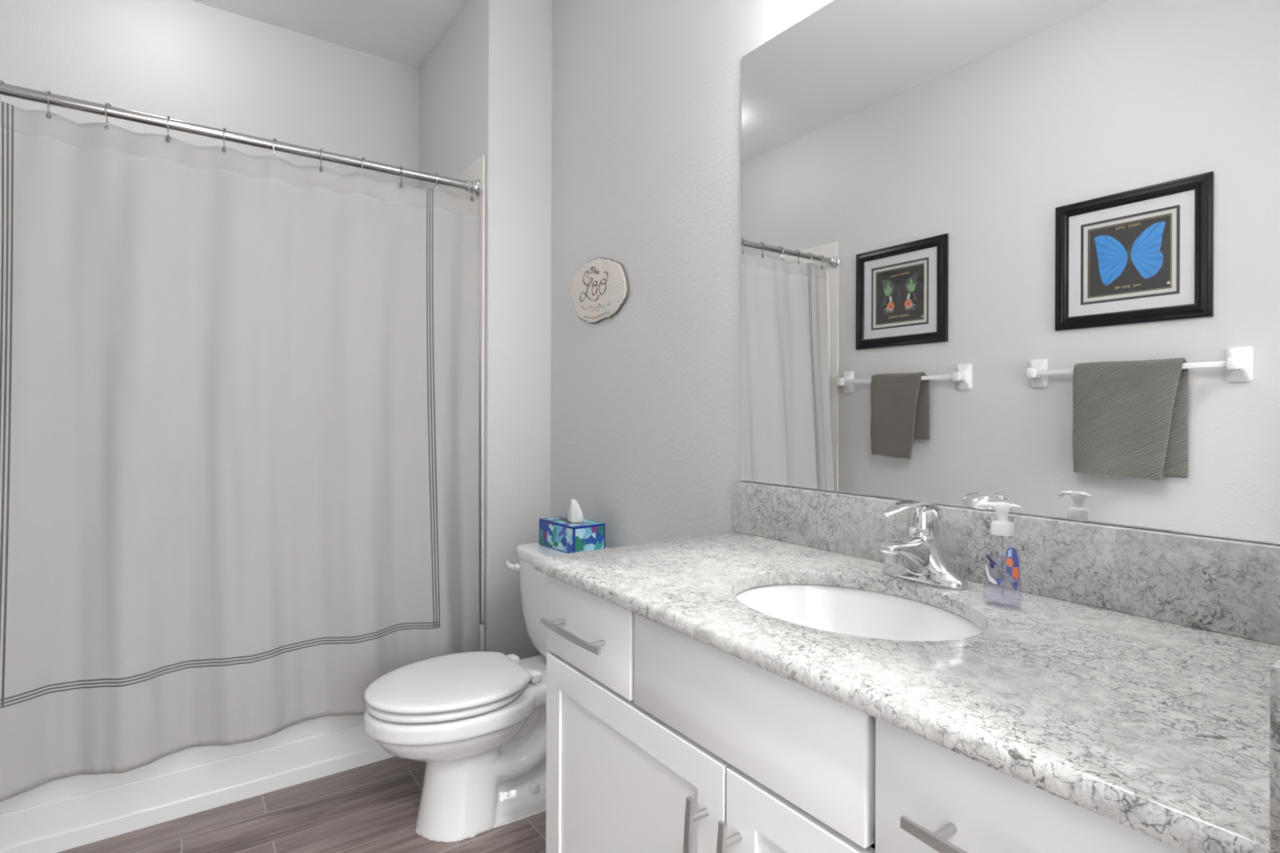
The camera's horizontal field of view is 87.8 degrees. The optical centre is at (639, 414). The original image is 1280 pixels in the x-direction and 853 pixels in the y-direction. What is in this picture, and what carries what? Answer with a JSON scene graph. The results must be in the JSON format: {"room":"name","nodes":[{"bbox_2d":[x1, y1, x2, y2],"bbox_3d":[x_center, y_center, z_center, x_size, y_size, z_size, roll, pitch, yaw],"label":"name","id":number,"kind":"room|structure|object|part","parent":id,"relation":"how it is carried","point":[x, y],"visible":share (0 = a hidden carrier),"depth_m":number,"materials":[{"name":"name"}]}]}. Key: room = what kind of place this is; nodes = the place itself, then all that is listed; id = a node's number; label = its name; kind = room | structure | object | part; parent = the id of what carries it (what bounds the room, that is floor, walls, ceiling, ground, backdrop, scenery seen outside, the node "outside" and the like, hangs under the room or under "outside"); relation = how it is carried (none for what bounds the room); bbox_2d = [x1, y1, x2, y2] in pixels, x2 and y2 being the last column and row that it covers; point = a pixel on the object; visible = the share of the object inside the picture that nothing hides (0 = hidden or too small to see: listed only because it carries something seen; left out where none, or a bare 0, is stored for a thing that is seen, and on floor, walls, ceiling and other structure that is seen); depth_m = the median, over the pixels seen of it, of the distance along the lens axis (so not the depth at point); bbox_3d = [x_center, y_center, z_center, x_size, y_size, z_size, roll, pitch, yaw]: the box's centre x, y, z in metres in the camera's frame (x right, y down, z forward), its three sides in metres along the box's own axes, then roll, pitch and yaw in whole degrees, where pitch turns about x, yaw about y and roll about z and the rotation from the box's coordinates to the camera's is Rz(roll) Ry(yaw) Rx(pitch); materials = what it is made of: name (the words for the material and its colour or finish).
{"room":"bathroom","nodes":[
{"label":"bathroom","id":0,"kind":"room"},
{"bbox_2d":[0,0,418,188],"bbox_3d":[-1.686,-0.235,2.699,1.520,2.744,0.120,0,0,-35],"label":"wall","id":1,"kind":"structure","parent":0,"point":[184,60],"depth_m":2.62,"materials":[{"name":"white paint"}]},
{"bbox_2d":[56,755,546,852],"bbox_3d":[-0.117,1.173,0.677,2.014,0.060,5.238,0,0,-35],"label":"floor","id":2,"kind":"structure","parent":0,"point":[373,807],"depth_m":1.84,"materials":[{"name":"brown wood"}]},
{"bbox_2d":[0,621,484,852],"bbox_3d":[-1.415,0.948,2.306,1.514,0.380,0.831,0,0,-35],"label":"bathtub","id":3,"kind":"object","parent":2,"relation":"on","point":[57,815],"visible":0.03,"depth_m":1.88,"materials":[{"name":"white ceramic"}]},
{"bbox_2d":[441,155,484,622],"bbox_3d":[-1.418,-0.097,2.316,1.517,1.701,0.810,0,0,-35],"label":"tub surround","id":4,"kind":"object","parent":3,"relation":"on","point":[476,171],"visible":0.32,"depth_m":2.42,"materials":[{"name":"white plastic"}]},
{"bbox_2d":[364,541,608,842],"bbox_3d":[-0.409,0.786,1.958,0.759,0.710,0.458,0,0,-35],"label":"toilet","id":5,"kind":"object","parent":2,"relation":"on","point":[477,720],"visible":0.71,"depth_m":1.81,"materials":[{"name":"white ceramic"}]},
{"bbox_3d":[-0.538,0.772,1.867,0.432,0.018,0.364,0,0,-35],"label":"seat","id":6,"kind":"part","parent":5,"relation":"part of","materials":[{"name":"white plastic"}]},
{"bbox_3d":[-0.542,0.745,1.863,0.430,0.020,0.378,0,0,-35],"label":"lid","id":7,"kind":"part","parent":5,"relation":"part of","materials":[{"name":"white plastic"}]},
{"bbox_3d":[-0.431,0.959,1.942,0.704,0.365,0.372,0,0,-35],"label":"bowl","id":8,"kind":"part","parent":5,"relation":"part of","materials":[{"name":"white ceramic"}]},
{"bbox_3d":[-0.417,0.497,2.184,0.031,0.030,0.058,0,0,-35],"label":"flush lever","id":9,"kind":"part","parent":5,"relation":"part of","materials":[{"name":"white ceramic"}]},
{"bbox_3d":[-0.201,0.618,2.102,0.254,0.304,0.444,0,0,-35],"label":"tank","id":10,"kind":"part","parent":5,"relation":"part of","materials":[{"name":"white ceramic"}]},
{"bbox_3d":[-0.201,0.451,2.102,0.254,0.038,0.456,0,0,-35],"label":"tank lid","id":11,"kind":"part","parent":5,"relation":"part of","materials":[{"name":"white ceramic"}]},
{"bbox_2d":[538,499,604,553],"bbox_3d":[-0.223,0.353,2.162,0.118,0.158,0.210,0,0,-39],"label":"tissue box","id":12,"kind":"object","parent":5,"relation":"on","point":[571,533],"visible":0.91,"depth_m":2.11,"materials":[{"name":"blue cardboard"}]},
{"bbox_2d":[540,575,1187,852],"bbox_3d":[0.339,0.732,1.055,0.592,0.824,1.136,0,0,-35],"label":"vanity cabinet","id":13,"kind":"object","parent":2,"relation":"on","point":[660,739],"visible":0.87,"depth_m":0.90,"materials":[{"name":"white wood"}]},
{"bbox_3d":[-0.122,0.405,1.232,0.038,0.013,0.215,0,0,-35],"label":"handle","id":14,"kind":"part","parent":13,"relation":"part of","materials":[{"name":"silver metal"}]},
{"bbox_3d":[-0.096,0.401,1.246,0.021,0.159,0.305,0,0,-35],"label":"drawer","id":15,"kind":"part","parent":13,"relation":"part of","materials":[{"name":"white wood"}]},
{"bbox_3d":[-0.030,0.759,1.151,0.021,0.538,0.537,0,0,-35],"label":"door","id":16,"kind":"part","parent":13,"relation":"part of","materials":[{"name":"white wood"}]},
{"bbox_3d":[0.080,0.630,0.943,0.038,0.180,0.013,0,0,-35],"label":"handle","id":17,"kind":"part","parent":13,"relation":"part of","materials":[{"name":"silver metal"}]},
{"bbox_3d":[0.119,0.630,0.887,0.038,0.180,0.013,0,0,-35],"label":"handle","id":18,"kind":"part","parent":13,"relation":"part of","materials":[{"name":"silver metal"}]},
{"bbox_3d":[0.128,0.402,0.927,0.021,0.159,0.450,0,0,-35],"label":"false drawer","id":19,"kind":"part","parent":13,"relation":"part of","materials":[{"name":"white wood"}]},
{"bbox_3d":[0.293,0.760,0.690,0.021,0.538,0.580,0,0,-35],"label":"door","id":20,"kind":"part","parent":13,"relation":"part of","materials":[{"name":"white wood"}]},
{"bbox_2d":[533,531,1279,852],"bbox_3d":[0.346,0.306,1.059,0.581,0.026,1.138,0,0,-35],"label":"countertop","id":21,"kind":"structure","parent":13,"relation":"on","point":[1159,730],"depth_m":0.75,"materials":[{"name":"grey stone"}]},
{"bbox_2d":[734,584,983,640],"bbox_3d":[0.330,0.399,1.055,0.386,0.160,0.466,0,0,-35],"label":"sink","id":22,"kind":"object","parent":21,"relation":"in","point":[839,610],"visible":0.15,"depth_m":1.20,"materials":[{"name":"white ceramic"}]},
{"bbox_2d":[879,500,968,590],"bbox_3d":[0.478,0.222,1.177,0.150,0.143,0.138,0,0,-3],"label":"faucet","id":23,"kind":"object","parent":21,"relation":"on","point":[917,557],"visible":1,"depth_m":1.15,"materials":[{"name":"silver metal"}]},
{"bbox_3d":[0.458,0.251,1.147,0.117,0.076,0.047,0,0,-35],"label":"spout","id":24,"kind":"part","parent":23,"relation":"part of","materials":[{"name":"silver metal"}]},
{"bbox_3d":[0.471,0.173,1.156,0.142,0.046,0.050,0,0,-35],"label":"lever","id":25,"kind":"part","parent":23,"relation":"part of","materials":[{"name":"silver metal"}]},
{"bbox_2d":[974,502,1022,608],"bbox_3d":[0.555,0.214,1.028,0.036,0.158,0.065,0,0,-35],"label":"soap dispenser","id":26,"kind":"object","parent":21,"relation":"on","point":[1002,526],"visible":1,"depth_m":1.01,"materials":[{"name":"blue"}]},
{"bbox_2d":[986,554,995,564],"bbox_3d":[0.540,0.223,1.024,0.001,0.015,0.017,0,0,-24],"label":"print","id":27,"kind":"object","parent":26,"relation":"on","point":[993,563],"depth_m":1.02,"materials":[{"name":"blue plastic"}]},
{"bbox_2d":[986,564,996,584],"bbox_3d":[0.539,0.245,1.022,0.002,0.028,0.020,0,0,-25],"label":"print","id":28,"kind":"object","parent":26,"relation":"attached to","point":[991,580],"depth_m":1.02,"materials":[{"name":"white plastic"}]},
{"bbox_2d":[995,578,1001,586],"bbox_3d":[0.546,0.256,1.012,0.009,0.011,0.001,0,0,44],"label":"print","id":29,"kind":"object","parent":26,"relation":"attached to","point":[998,581],"depth_m":1.01,"materials":[{"name":"blue plastic"}]},
{"bbox_2d":[1006,557,1013,567],"bbox_3d":[0.559,0.224,1.005,0.010,0.014,0.001,0,0,23],"label":"print","id":30,"kind":"object","parent":26,"relation":"on","point":[1009,560],"depth_m":1.01,"materials":[{"name":"orange plastic"}]},
{"bbox_2d":[1007,549,1012,557],"bbox_3d":[0.559,0.210,1.006,0.006,0.012,0.001,0,0,18],"label":"print","id":31,"kind":"object","parent":26,"relation":"on","point":[1009,551],"depth_m":1.01,"materials":[{"name":"blue"}]},
{"bbox_2d":[1011,582,1018,591],"bbox_3d":[0.565,0.259,1.002,0.010,0.014,0.001,0,0,7],"label":"print","id":32,"kind":"object","parent":26,"relation":"attached to","point":[1015,584],"depth_m":1.00,"materials":[{"name":"blue"}]},
{"bbox_2d":[1012,566,1019,579],"bbox_3d":[0.567,0.239,1.003,0.011,0.019,0.001,0,0,5],"label":"print","id":33,"kind":"object","parent":26,"relation":"on","point":[1015,572],"depth_m":1.00,"materials":[{"name":"orange"}]},
{"bbox_2d":[1269,659,1279,852],"bbox_3d":[0.654,0.232,0.595,0.548,0.124,0.024,0,0,-35],"label":"side splash","id":34,"kind":"object","parent":21,"relation":"on","point":[1274,780],"visible":1,"depth_m":0.45,"materials":[{"name":"grey stone"}]},
{"bbox_3d":[0.333,0.407,0.583,0.038,0.013,0.215,0,0,-35],"label":"handle","id":35,"kind":"part","parent":13,"relation":"part of","materials":[{"name":"silver metal"}]},
{"bbox_3d":[0.363,0.402,0.593,0.021,0.159,0.341,0,0,-35],"label":"drawer","id":36,"kind":"part","parent":13,"relation":"part of","materials":[{"name":"white wood"}]},
{"bbox_2d":[190,0,468,69],"bbox_3d":[-0.107,-1.631,0.677,2.014,0.060,5.238,0,0,-35],"label":"ceiling","id":37,"kind":"structure","parent":0,"point":[405,32],"depth_m":2.70,"materials":[{"name":"white paint"}]},
{"bbox_2d":[418,0,551,659],"bbox_3d":[-0.671,-0.231,2.901,0.374,2.744,0.955,0,0,-35],"label":"wall","id":38,"kind":"structure","parent":0,"point":[485,88],"depth_m":2.48,"materials":[{"name":"white paint"}]},
{"bbox_2d":[0,82,481,195],"bbox_3d":[-1.204,-0.835,2.014,1.495,0.060,0.060,0,0,-35],"label":"shower curtain rod","id":39,"kind":"object","parent":38,"relation":"attached to","point":[7,90],"visible":0.99,"depth_m":1.97,"materials":[{"name":"silver metal"}]},
{"bbox_2d":[45,90,51,119],"bbox_3d":[-1.564,-0.818,1.761,0.012,0.078,0.038,0,0,-31],"label":"hook","id":40,"kind":"object","parent":39,"relation":"hanging from","point":[48,114],"visible":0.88,"depth_m":1.75,"materials":[{"name":"silver metal"}]},
{"bbox_2d":[104,102,111,129],"bbox_3d":[-1.462,-0.817,1.832,0.012,0.078,0.038,0,0,-9],"label":"hook","id":41,"kind":"object","parent":39,"relation":"hanging from","point":[106,126],"visible":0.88,"depth_m":1.82,"materials":[{"name":"silver metal"}]},
{"bbox_2d":[165,115,170,142],"bbox_3d":[-1.353,-0.817,1.909,0.012,0.078,0.038,0,0,-26],"label":"hook","id":42,"kind":"object","parent":39,"relation":"hanging from","point":[167,139],"visible":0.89,"depth_m":1.90,"materials":[{"name":"silver metal"}]},
{"bbox_2d":[222,128,226,152],"bbox_3d":[-1.240,-0.817,1.988,0.012,0.078,0.038,0,0,-20],"label":"hook","id":43,"kind":"object","parent":39,"relation":"hanging from","point":[224,150],"visible":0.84,"depth_m":1.98,"materials":[{"name":"silver metal"}]},
{"bbox_2d":[0,101,479,801],"bbox_3d":[-1.135,0.073,1.989,1.426,1.740,0.140,0,0,-35],"label":"shower curtain","id":44,"kind":"object","parent":39,"relation":"hanging from","point":[239,391],"visible":0.98,"depth_m":1.93,"materials":[{"name":"fabric"}]},
{"bbox_2d":[272,138,276,155],"bbox_3d":[-1.132,-0.816,2.064,0.012,0.078,0.038,0,0,-9],"label":"hook","id":45,"kind":"object","parent":39,"relation":"hanging from","point":[273,139],"visible":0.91,"depth_m":2.05,"materials":[{"name":"silver metal"}]},
{"bbox_2d":[319,148,323,172],"bbox_3d":[-1.025,-0.816,2.139,0.012,0.078,0.038,0,0,-25],"label":"hook","id":46,"kind":"object","parent":39,"relation":"hanging from","point":[321,169],"visible":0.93,"depth_m":2.13,"materials":[{"name":"silver metal"}]},
{"bbox_2d":[399,165,403,187],"bbox_3d":[-0.820,-0.815,2.283,0.012,0.078,0.038,0,0,-23],"label":"hook","id":47,"kind":"object","parent":39,"relation":"hanging from","point":[401,185],"visible":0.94,"depth_m":2.27,"materials":[{"name":"silver metal"}]},
{"bbox_2d":[470,180,473,201],"bbox_3d":[-0.612,-0.814,2.429,0.012,0.078,0.038,0,0,-10],"label":"hook","id":48,"kind":"object","parent":39,"relation":"hanging from","point":[472,197],"visible":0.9,"depth_m":2.42,"materials":[{"name":"silver metal"}]},
{"bbox_2d":[550,0,1279,547],"bbox_3d":[0.938,-0.226,0.831,0.120,2.744,4.283,0,0,-35],"label":"wall","id":49,"kind":"structure","parent":0,"point":[646,156],"depth_m":2.01,"materials":[{"name":"white paint"}]},
{"bbox_2d":[569,257,630,324],"bbox_3d":[-0.146,-0.422,2.256,0.015,0.222,0.377,0,0,-35],"label":"wall plaque","id":50,"kind":"object","parent":49,"relation":"attached to","point":[599,290],"visible":1,"depth_m":2.23,"materials":[{"name":"grey stone"}]},
{"bbox_2d":[733,480,1279,645],"bbox_3d":[0.572,0.231,1.217,0.030,0.124,1.138,0,0,-35],"label":"backsplash","id":51,"kind":"structure","parent":49,"relation":"attached to","point":[1225,586],"depth_m":1.04,"materials":[{"name":"grey stone"}]},
{"bbox_2d":[740,0,1279,544],"bbox_3d":[0.584,-0.369,1.225,0.005,1.074,1.136,0,0,-35],"label":"wall mirror","id":52,"kind":"object","parent":49,"relation":"attached to","point":[1025,254],"visible":1,"depth_m":1.12,"materials":[{"name":"grey mirror"}]}
]}

